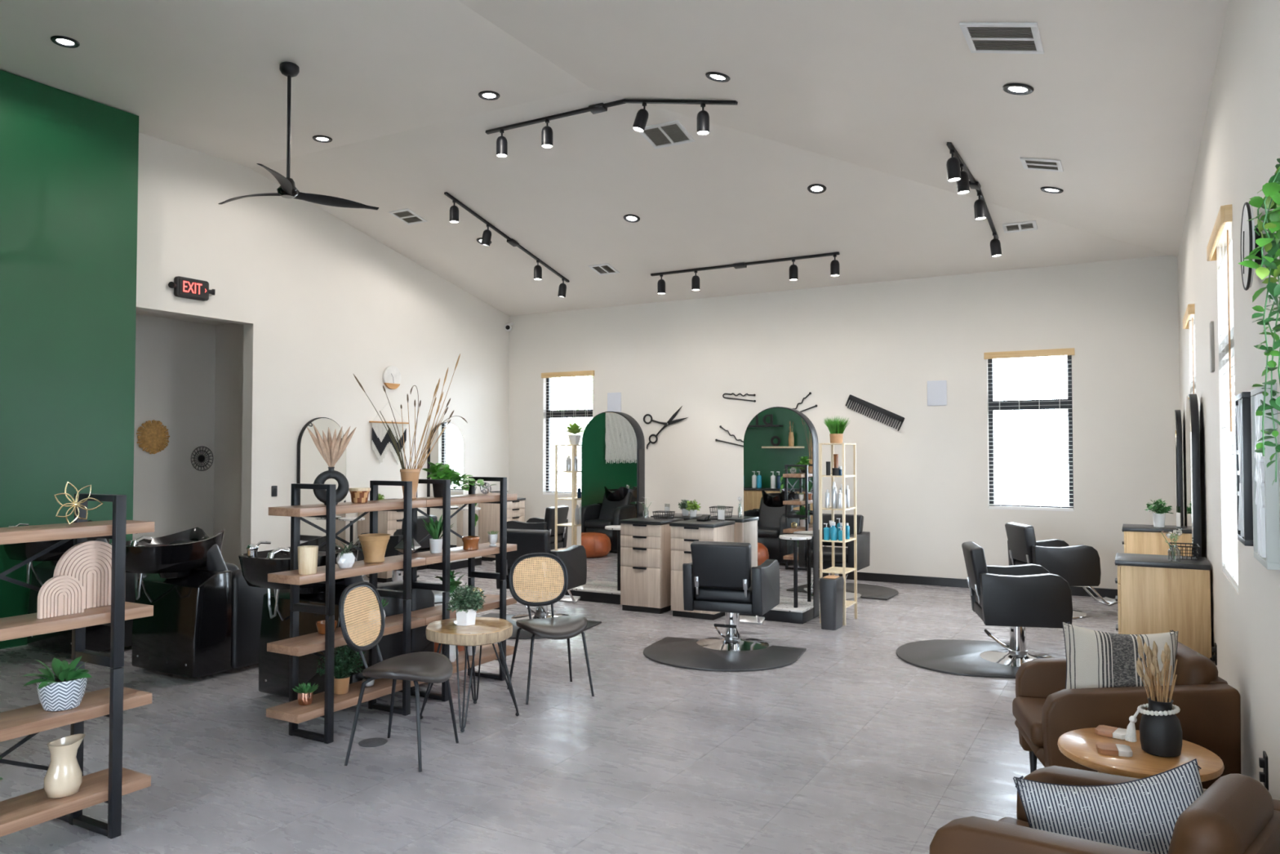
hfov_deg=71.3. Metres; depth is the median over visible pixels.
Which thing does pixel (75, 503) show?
flower
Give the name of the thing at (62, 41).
recessed light
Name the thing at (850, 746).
floor
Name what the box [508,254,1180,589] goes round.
wall
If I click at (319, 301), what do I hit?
wall
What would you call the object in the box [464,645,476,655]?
potted plant
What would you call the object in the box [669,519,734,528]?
countertop
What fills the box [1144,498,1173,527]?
potted plant
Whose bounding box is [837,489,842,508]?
spray can
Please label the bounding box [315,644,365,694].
potted plant
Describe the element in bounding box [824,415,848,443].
potted grass
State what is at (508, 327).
security camera
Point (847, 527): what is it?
bottle
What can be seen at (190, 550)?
basin
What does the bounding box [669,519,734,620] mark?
base cabinet
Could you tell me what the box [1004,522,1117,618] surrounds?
chair
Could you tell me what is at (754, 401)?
decor
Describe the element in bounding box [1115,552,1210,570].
countertop
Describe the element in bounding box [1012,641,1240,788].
leather armchair
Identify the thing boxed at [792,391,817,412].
decor
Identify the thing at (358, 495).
bowl
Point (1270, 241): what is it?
hanging plant
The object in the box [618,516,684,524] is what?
countertop
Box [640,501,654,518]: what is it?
flower vase
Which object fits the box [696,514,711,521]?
card reader
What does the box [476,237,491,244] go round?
recessed light
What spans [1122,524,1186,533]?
countertop
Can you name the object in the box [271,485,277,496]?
light switch
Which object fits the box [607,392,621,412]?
wall speaker
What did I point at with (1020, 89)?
recessed light
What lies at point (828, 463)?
tube
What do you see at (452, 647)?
vase
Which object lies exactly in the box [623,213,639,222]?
recessed light
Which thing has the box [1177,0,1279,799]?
wall
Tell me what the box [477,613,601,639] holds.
floor mat
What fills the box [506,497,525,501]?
countertop
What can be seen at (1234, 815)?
cushion
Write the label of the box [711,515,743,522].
countertop
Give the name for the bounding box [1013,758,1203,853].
throw pillow
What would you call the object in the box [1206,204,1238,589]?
window blind
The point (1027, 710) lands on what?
seat cushion
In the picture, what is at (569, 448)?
tree
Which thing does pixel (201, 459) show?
wall basket
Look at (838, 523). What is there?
bottle
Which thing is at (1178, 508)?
card holder
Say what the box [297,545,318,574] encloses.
vase
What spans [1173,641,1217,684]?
cushion
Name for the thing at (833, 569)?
tower
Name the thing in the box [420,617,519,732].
table
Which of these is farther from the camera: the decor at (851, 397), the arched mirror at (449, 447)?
the arched mirror at (449, 447)
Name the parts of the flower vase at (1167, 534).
glass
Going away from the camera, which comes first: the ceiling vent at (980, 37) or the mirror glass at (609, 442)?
the ceiling vent at (980, 37)
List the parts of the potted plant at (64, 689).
pot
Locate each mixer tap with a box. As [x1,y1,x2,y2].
[7,523,28,527]
[246,541,271,556]
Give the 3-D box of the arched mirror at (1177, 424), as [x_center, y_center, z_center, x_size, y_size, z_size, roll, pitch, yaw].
[5.056,0.834,8.716,0.402,1.999,0.747,-1,-2,29]
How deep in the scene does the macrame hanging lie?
11.49 m
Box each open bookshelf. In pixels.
[0,493,155,839]
[266,480,426,743]
[396,476,517,701]
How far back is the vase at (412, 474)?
5.74 m
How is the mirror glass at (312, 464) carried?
attached to the arched mirror at (310, 463)
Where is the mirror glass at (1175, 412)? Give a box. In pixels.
[1173,410,1177,525]
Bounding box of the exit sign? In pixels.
[168,275,215,301]
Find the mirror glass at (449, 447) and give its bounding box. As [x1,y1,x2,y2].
[429,422,463,547]
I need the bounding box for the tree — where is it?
[551,375,592,491]
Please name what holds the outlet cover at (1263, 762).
attached to the wall at (1239, 150)
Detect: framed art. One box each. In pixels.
[1235,391,1253,546]
[1250,382,1279,569]
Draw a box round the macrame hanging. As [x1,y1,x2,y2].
[368,402,408,464]
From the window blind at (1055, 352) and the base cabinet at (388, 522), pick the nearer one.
the window blind at (1055, 352)
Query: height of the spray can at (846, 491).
0.210 m
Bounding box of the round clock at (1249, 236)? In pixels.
[1240,202,1262,290]
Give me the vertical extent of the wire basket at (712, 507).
0.108 m
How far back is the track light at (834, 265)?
10.86 m
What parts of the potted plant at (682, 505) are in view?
pot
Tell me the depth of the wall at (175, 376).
10.85 m
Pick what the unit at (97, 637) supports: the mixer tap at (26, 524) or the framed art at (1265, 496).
the mixer tap at (26, 524)
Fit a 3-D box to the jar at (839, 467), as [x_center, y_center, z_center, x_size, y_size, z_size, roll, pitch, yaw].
[1.887,0.411,8.354,0.062,0.085,0.062,-1,-2,29]
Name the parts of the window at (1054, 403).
sill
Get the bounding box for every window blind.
[541,370,594,494]
[983,347,1075,510]
[1182,303,1195,394]
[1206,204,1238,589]
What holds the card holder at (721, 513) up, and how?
on the countertop
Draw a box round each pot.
[358,533,391,563]
[461,535,479,550]
[829,433,843,443]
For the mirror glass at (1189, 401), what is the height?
1.865 m
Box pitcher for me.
[44,733,85,798]
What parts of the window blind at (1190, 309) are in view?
ladder cord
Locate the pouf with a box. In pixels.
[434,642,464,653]
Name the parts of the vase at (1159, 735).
grass stem, grass stem, grass stem, grass stem, grass stem, grass stem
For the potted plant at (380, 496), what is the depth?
11.05 m
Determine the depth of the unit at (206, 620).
6.33 m
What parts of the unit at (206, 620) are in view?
backrest, armrest, armrest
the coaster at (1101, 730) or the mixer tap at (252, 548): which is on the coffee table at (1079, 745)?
the coaster at (1101, 730)
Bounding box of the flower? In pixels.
[53,481,102,524]
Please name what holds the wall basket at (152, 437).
attached to the wall at (175, 376)
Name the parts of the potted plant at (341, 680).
pot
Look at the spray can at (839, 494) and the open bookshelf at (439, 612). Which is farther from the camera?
the spray can at (839, 494)
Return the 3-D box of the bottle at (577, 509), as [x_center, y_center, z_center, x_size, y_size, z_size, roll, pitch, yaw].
[-0.711,0.993,10.112,0.048,0.220,0.047,-1,-2,29]
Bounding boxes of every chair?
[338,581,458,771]
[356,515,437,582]
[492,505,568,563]
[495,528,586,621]
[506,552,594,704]
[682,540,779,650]
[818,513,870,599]
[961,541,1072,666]
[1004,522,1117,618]
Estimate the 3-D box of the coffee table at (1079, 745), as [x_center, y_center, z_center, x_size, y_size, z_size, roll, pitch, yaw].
[1.837,1.440,3.289,0.536,0.502,0.536,-1,-2,29]
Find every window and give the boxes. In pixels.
[542,377,592,495]
[987,355,1073,511]
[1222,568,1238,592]
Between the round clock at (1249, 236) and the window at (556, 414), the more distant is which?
the window at (556, 414)
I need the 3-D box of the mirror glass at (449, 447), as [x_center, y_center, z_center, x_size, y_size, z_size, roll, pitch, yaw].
[-2.691,0.877,12.448,0.007,1.865,0.680,-1,-2,29]
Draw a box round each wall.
[0,69,138,648]
[132,314,215,540]
[136,132,509,568]
[213,323,244,568]
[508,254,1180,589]
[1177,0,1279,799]
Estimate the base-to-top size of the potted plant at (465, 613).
0.255 m
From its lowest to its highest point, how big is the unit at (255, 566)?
1.013 m
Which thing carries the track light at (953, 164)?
attached to the ceiling at (862, 100)
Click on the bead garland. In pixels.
(1131, 735)
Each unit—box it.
[3,520,146,653]
[109,526,271,678]
[238,535,434,697]
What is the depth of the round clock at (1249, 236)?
3.12 m
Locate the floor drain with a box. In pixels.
[358,737,387,746]
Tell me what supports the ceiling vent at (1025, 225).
in the ceiling at (862, 100)
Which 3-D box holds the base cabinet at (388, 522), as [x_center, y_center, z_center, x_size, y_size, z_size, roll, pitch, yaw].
[-3.165,1.447,11.139,0.522,0.905,0.471,-1,-2,29]
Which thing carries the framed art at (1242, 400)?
attached to the wall at (1239, 150)
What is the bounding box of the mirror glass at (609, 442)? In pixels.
[581,412,637,586]
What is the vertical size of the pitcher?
0.223 m
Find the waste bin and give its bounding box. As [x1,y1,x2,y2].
[818,575,844,630]
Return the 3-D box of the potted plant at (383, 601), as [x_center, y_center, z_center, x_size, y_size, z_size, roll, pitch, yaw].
[-1.599,1.113,5.429,0.142,0.163,0.150,-1,-2,29]
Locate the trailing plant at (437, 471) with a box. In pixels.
[422,462,496,525]
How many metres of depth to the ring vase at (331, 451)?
5.10 m
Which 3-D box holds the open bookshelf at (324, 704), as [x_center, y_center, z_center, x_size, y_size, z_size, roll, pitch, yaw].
[-1.696,1.034,5.245,0.322,1.415,0.967,-1,-2,29]
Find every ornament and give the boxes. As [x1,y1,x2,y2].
[36,574,84,618]
[53,540,125,608]
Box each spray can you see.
[825,488,829,507]
[831,483,836,508]
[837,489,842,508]
[844,485,849,507]
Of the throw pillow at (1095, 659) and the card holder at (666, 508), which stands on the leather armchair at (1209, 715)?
the throw pillow at (1095, 659)
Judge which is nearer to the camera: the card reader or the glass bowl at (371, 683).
the glass bowl at (371, 683)
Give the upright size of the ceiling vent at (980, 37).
0.103 m
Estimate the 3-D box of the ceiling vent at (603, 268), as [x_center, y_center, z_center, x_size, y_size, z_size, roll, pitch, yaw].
[-0.465,-2.040,11.567,0.300,0.075,0.295,-1,-2,29]
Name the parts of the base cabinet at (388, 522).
drawer, drawer, drawer, drawer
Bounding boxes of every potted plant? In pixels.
[20,655,92,711]
[292,682,318,705]
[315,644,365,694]
[335,541,366,568]
[364,597,388,624]
[377,493,384,500]
[422,514,453,553]
[434,563,465,607]
[445,582,486,626]
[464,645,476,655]
[486,530,498,546]
[561,422,583,444]
[677,498,688,515]
[685,499,700,516]
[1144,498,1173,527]
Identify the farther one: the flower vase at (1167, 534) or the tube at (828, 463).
the tube at (828, 463)
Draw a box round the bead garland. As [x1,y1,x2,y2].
[1124,703,1180,742]
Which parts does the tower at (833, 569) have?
post, post, post, rail, rail, rail, rail, rail, post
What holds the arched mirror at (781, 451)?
on the floor
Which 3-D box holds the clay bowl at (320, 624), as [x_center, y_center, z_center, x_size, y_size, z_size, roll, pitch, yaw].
[-1.806,1.154,5.144,0.120,0.065,0.120,-1,-2,29]
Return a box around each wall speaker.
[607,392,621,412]
[927,380,946,405]
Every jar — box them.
[831,467,839,475]
[838,466,842,475]
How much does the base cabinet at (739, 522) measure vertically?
0.905 m
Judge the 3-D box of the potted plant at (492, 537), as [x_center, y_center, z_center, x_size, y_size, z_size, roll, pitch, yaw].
[-1.034,0.785,6.296,0.089,0.109,0.086,-1,-2,29]
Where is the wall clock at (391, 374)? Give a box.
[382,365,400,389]
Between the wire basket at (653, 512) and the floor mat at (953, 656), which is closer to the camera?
the floor mat at (953, 656)
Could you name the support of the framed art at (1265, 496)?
attached to the wall at (1239, 150)
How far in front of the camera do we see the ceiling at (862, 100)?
7.51 m
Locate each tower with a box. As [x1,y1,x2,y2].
[555,444,581,551]
[818,443,857,625]
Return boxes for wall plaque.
[1209,320,1214,372]
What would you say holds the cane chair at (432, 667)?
on the floor
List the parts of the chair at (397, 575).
foot plate, armrest, armrest, seat, backrest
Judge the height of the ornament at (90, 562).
0.285 m
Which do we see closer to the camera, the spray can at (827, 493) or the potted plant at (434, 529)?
the potted plant at (434, 529)
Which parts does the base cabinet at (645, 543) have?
edge pull, edge pull, edge pull, edge pull, drawer, drawer, drawer, drawer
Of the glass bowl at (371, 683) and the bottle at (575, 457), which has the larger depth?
the bottle at (575, 457)
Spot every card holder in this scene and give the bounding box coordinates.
[664,506,669,513]
[717,509,725,521]
[1175,506,1182,528]
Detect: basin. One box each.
[3,520,110,560]
[109,526,225,573]
[238,535,359,589]
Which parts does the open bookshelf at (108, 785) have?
frame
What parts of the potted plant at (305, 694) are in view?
pot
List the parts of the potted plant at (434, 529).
pot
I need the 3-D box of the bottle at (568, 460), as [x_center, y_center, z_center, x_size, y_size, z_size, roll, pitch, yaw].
[-0.805,0.414,10.123,0.048,0.175,0.047,-1,-2,29]
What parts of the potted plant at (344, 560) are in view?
pot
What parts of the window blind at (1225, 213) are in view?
ladder cord, rail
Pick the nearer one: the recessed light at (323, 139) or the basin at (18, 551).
the basin at (18, 551)
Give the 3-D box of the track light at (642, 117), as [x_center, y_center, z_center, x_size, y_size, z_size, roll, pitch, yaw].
[-0.338,-2.623,7.856,2.620,0.448,0.130,-1,-2,31]
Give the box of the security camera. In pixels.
[504,322,513,331]
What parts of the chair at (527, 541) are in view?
armrest, seat frame, seat, backrest, pump lever, armrest, foot plate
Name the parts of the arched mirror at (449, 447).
arch frame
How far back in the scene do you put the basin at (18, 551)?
6.78 m
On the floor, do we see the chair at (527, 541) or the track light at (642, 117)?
the chair at (527, 541)
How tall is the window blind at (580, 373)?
1.820 m
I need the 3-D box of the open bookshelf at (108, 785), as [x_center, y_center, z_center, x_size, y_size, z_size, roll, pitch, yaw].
[-2.545,0.989,3.559,0.500,1.415,0.975,-1,-2,29]
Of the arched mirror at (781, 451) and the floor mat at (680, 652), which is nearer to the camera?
the floor mat at (680, 652)
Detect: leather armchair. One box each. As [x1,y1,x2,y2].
[929,765,1279,853]
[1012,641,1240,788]
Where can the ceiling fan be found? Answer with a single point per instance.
(286, 189)
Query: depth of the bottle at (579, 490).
10.15 m
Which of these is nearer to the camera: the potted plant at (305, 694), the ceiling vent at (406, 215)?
the potted plant at (305, 694)
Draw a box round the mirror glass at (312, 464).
[299,417,346,548]
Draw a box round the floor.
[0,560,1118,853]
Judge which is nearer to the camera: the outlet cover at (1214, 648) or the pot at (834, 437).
the outlet cover at (1214, 648)
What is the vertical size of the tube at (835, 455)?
0.200 m
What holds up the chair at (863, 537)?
on the floor
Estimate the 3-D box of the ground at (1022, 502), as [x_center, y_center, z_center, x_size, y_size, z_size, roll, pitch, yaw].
[-0.950,2.042,8.498,50.000,0.175,54.000,-1,-2,29]
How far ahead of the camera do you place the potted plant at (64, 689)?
3.61 m
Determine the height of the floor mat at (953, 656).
0.016 m
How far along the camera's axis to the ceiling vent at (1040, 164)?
7.14 m
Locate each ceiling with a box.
[0,0,1228,315]
[136,309,231,324]
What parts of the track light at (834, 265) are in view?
rail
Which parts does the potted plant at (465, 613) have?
pot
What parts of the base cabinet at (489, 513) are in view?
drawer, drawer, drawer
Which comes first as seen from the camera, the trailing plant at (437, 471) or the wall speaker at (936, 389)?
the trailing plant at (437, 471)
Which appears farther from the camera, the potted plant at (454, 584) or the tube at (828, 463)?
the tube at (828, 463)
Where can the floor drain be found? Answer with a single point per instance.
(370, 742)
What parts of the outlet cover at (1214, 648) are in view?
plate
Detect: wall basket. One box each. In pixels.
[136,419,169,453]
[191,446,213,471]
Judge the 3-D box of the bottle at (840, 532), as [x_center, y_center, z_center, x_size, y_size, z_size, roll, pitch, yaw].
[1.867,0.993,8.287,0.050,0.123,0.049,-1,-2,29]
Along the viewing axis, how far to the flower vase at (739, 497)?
9.25 m
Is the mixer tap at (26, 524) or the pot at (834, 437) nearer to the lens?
the mixer tap at (26, 524)
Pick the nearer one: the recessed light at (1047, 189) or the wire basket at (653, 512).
the recessed light at (1047, 189)
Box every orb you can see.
[472,586,483,596]
[480,482,491,493]
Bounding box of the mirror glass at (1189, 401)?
[1185,395,1193,555]
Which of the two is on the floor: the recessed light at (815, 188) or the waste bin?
the waste bin
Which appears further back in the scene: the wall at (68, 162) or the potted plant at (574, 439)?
the potted plant at (574, 439)
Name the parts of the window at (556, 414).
sill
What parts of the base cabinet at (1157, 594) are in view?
drawer, drawer, drawer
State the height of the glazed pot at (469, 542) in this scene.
0.088 m
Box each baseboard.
[417,564,426,570]
[818,568,1117,598]
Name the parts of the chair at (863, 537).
seat, seat frame, backrest, armrest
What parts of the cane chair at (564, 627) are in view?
leg, leg, seat, leg, leg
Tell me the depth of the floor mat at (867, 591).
10.07 m
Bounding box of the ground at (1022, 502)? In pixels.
[550,488,1069,506]
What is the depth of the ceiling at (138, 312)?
10.75 m
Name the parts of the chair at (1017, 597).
backrest, seat, seat frame, pump lever, armrest, armrest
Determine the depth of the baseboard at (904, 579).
10.64 m
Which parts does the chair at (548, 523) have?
armrest, armrest, seat, backrest, seat frame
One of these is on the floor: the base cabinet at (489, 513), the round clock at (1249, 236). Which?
the base cabinet at (489, 513)
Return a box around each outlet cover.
[1212,642,1217,665]
[1258,751,1268,790]
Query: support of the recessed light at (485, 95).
in the ceiling at (862, 100)
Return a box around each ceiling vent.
[388,208,426,225]
[588,263,619,275]
[640,120,694,148]
[959,22,1044,53]
[1002,220,1037,233]
[1019,157,1063,172]
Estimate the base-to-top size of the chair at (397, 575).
0.879 m
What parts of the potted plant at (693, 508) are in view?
pot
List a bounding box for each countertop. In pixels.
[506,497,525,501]
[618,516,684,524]
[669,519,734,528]
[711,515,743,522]
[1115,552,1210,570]
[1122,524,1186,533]
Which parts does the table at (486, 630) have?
hairpin leg, hairpin leg, hairpin leg, hairpin leg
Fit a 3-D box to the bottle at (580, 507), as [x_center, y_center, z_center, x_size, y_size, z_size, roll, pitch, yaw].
[-0.672,0.985,10.182,0.048,0.240,0.047,-1,-2,29]
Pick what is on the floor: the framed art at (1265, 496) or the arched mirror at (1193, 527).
the arched mirror at (1193, 527)
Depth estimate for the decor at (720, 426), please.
11.94 m
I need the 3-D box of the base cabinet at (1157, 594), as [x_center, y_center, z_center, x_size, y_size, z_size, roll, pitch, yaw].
[3.366,1.303,5.761,0.522,0.905,0.471,-1,-2,29]
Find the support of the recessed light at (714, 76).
in the ceiling at (862, 100)
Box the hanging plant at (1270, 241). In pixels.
[1238,158,1279,485]
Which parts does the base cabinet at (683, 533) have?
drawer, edge pull, edge pull, drawer, drawer, drawer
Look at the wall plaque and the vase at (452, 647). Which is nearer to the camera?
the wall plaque
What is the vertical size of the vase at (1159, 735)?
0.416 m
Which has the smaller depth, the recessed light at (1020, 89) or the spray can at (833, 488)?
the recessed light at (1020, 89)
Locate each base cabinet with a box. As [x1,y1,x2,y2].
[357,510,404,582]
[478,497,525,560]
[618,516,684,613]
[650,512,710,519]
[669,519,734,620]
[711,515,743,542]
[1114,552,1211,658]
[1121,524,1187,555]
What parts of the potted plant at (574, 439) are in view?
pot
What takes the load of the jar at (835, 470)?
on the tower at (833, 569)
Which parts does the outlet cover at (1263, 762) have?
plate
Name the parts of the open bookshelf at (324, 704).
frame, frame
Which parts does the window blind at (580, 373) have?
rail, ladder cord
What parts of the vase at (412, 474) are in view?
grass stem, grass stem, grass stem, grass stem, grass stem, curved stem, grass stem, grass stem, grass stem, grass stem, grass stem, grass stem, grass stem, grass stem, grass stem, grass stem, grass stem, curved stem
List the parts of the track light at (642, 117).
rail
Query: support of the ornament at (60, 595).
on the open bookshelf at (108, 785)
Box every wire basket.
[652,511,675,519]
[709,506,733,517]
[1168,542,1199,559]
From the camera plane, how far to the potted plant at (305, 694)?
4.93 m
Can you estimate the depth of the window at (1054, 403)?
10.23 m
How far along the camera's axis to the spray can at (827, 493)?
8.38 m
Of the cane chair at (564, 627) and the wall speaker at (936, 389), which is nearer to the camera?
the cane chair at (564, 627)
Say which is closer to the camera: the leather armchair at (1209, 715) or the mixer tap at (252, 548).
the leather armchair at (1209, 715)
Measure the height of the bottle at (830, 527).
0.173 m
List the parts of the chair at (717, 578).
armrest, backrest, seat frame, seat, pump lever, foot plate, armrest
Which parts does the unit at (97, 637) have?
backrest, armrest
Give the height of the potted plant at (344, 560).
0.156 m
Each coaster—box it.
[1094,724,1126,739]
[1096,742,1132,756]
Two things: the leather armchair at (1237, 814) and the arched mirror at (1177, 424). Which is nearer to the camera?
the leather armchair at (1237, 814)
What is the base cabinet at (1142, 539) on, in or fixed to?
on the floor
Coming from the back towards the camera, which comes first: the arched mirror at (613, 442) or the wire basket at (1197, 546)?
the arched mirror at (613, 442)
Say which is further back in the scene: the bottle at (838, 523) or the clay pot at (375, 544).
the bottle at (838, 523)
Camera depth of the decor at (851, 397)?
11.00 m
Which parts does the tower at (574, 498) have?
post, post, post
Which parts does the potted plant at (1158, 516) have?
pot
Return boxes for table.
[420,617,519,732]
[1057,727,1224,782]
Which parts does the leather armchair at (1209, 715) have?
seat, leg, arm, arm, frame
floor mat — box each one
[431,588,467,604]
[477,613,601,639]
[643,636,806,671]
[818,582,898,599]
[896,639,1018,678]
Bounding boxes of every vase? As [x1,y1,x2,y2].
[297,545,318,574]
[306,423,356,505]
[352,353,467,498]
[440,644,458,662]
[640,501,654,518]
[737,496,743,518]
[1136,633,1182,757]
[1160,528,1182,561]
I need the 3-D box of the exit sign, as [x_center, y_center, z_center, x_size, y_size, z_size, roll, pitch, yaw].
[-4.583,-1.417,9.150,0.083,0.205,0.514,-1,-2,29]
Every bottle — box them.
[566,455,571,471]
[574,456,577,471]
[574,504,579,524]
[577,484,581,497]
[578,502,581,524]
[823,523,829,540]
[829,520,833,538]
[830,521,837,540]
[836,518,841,539]
[838,527,842,541]
[845,523,849,538]
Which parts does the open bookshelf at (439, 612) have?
frame, frame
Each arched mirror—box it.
[297,417,365,576]
[426,422,481,569]
[564,411,644,604]
[739,406,819,623]
[1173,409,1183,525]
[1185,394,1201,556]
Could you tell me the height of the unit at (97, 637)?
1.013 m
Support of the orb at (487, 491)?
on the open bookshelf at (439, 612)
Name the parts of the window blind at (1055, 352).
ladder cord, rail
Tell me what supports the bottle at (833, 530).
on the tower at (833, 569)
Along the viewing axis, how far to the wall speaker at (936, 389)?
10.65 m
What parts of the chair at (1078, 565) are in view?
backrest, seat, armrest, armrest, foot plate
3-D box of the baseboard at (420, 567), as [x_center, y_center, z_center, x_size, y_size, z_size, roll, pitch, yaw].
[-3.134,1.866,11.726,0.014,0.100,4.534,-1,-2,29]
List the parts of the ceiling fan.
blade, blade, blade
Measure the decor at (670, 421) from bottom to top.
0.600 m
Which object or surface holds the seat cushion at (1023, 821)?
on the leather armchair at (1237, 814)
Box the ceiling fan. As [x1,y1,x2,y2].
[217,62,378,209]
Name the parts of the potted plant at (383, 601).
pot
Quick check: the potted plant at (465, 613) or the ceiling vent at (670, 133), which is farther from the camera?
the ceiling vent at (670, 133)
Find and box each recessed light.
[50,35,79,48]
[312,135,332,142]
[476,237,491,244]
[478,90,500,100]
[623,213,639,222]
[705,71,730,82]
[807,183,826,193]
[1002,83,1034,95]
[1040,186,1063,193]
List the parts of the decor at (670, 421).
handle, handle, blade, blade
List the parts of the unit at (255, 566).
backrest, armrest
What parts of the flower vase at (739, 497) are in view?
glass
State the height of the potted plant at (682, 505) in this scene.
0.177 m
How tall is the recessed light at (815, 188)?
0.051 m
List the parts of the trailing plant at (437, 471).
pot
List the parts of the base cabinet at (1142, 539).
drawer, drawer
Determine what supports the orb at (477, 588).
on the open bookshelf at (439, 612)
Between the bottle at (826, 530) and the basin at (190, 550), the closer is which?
the basin at (190, 550)
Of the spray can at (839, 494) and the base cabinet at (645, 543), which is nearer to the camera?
the spray can at (839, 494)
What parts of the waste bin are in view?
lid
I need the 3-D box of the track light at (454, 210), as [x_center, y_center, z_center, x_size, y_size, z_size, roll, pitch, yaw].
[-1.579,-2.169,10.999,0.146,0.802,2.540,-1,-2,28]
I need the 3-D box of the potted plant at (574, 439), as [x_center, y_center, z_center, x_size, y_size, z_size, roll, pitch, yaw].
[-0.741,0.073,10.148,0.303,0.255,0.293,1,-2,-42]
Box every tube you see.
[826,461,830,475]
[833,453,838,467]
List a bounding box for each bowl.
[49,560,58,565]
[315,619,337,634]
[348,487,370,502]
[361,677,374,686]
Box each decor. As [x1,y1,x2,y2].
[643,405,688,448]
[715,425,743,446]
[722,392,755,402]
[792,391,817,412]
[845,394,904,431]
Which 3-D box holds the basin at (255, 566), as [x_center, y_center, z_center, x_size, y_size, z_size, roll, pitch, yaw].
[-2.146,0.863,5.692,0.540,0.271,0.720,-1,-2,29]
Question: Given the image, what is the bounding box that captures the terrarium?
[393,537,422,553]
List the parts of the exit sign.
plate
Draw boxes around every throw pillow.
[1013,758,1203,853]
[1062,622,1177,688]
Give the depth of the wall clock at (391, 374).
11.59 m
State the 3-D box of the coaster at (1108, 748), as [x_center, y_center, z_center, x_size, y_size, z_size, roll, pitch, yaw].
[1.732,1.178,3.263,0.112,0.019,0.088,-1,-2,21]
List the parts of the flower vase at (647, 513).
glass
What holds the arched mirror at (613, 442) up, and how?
on the floor
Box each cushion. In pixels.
[997,817,1030,827]
[1012,696,1046,746]
[1167,773,1273,853]
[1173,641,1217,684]
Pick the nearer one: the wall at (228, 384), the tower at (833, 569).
the tower at (833, 569)
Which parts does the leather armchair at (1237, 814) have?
arm, arm, frame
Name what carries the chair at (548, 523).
on the floor
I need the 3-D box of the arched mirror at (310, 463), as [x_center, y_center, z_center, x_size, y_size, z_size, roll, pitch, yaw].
[-3.599,0.882,10.513,0.402,1.999,0.747,-1,-2,29]
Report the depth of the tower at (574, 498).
10.08 m
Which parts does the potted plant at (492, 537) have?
pot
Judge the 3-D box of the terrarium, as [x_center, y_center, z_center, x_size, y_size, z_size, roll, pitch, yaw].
[-1.472,0.762,5.667,0.112,0.118,0.154,-1,-2,29]
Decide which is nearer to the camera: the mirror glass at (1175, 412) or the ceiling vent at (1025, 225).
the mirror glass at (1175, 412)
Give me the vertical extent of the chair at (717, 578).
0.879 m
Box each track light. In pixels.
[444,191,569,297]
[485,98,737,157]
[650,251,839,293]
[946,142,1001,257]
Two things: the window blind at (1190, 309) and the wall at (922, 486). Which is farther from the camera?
the wall at (922, 486)

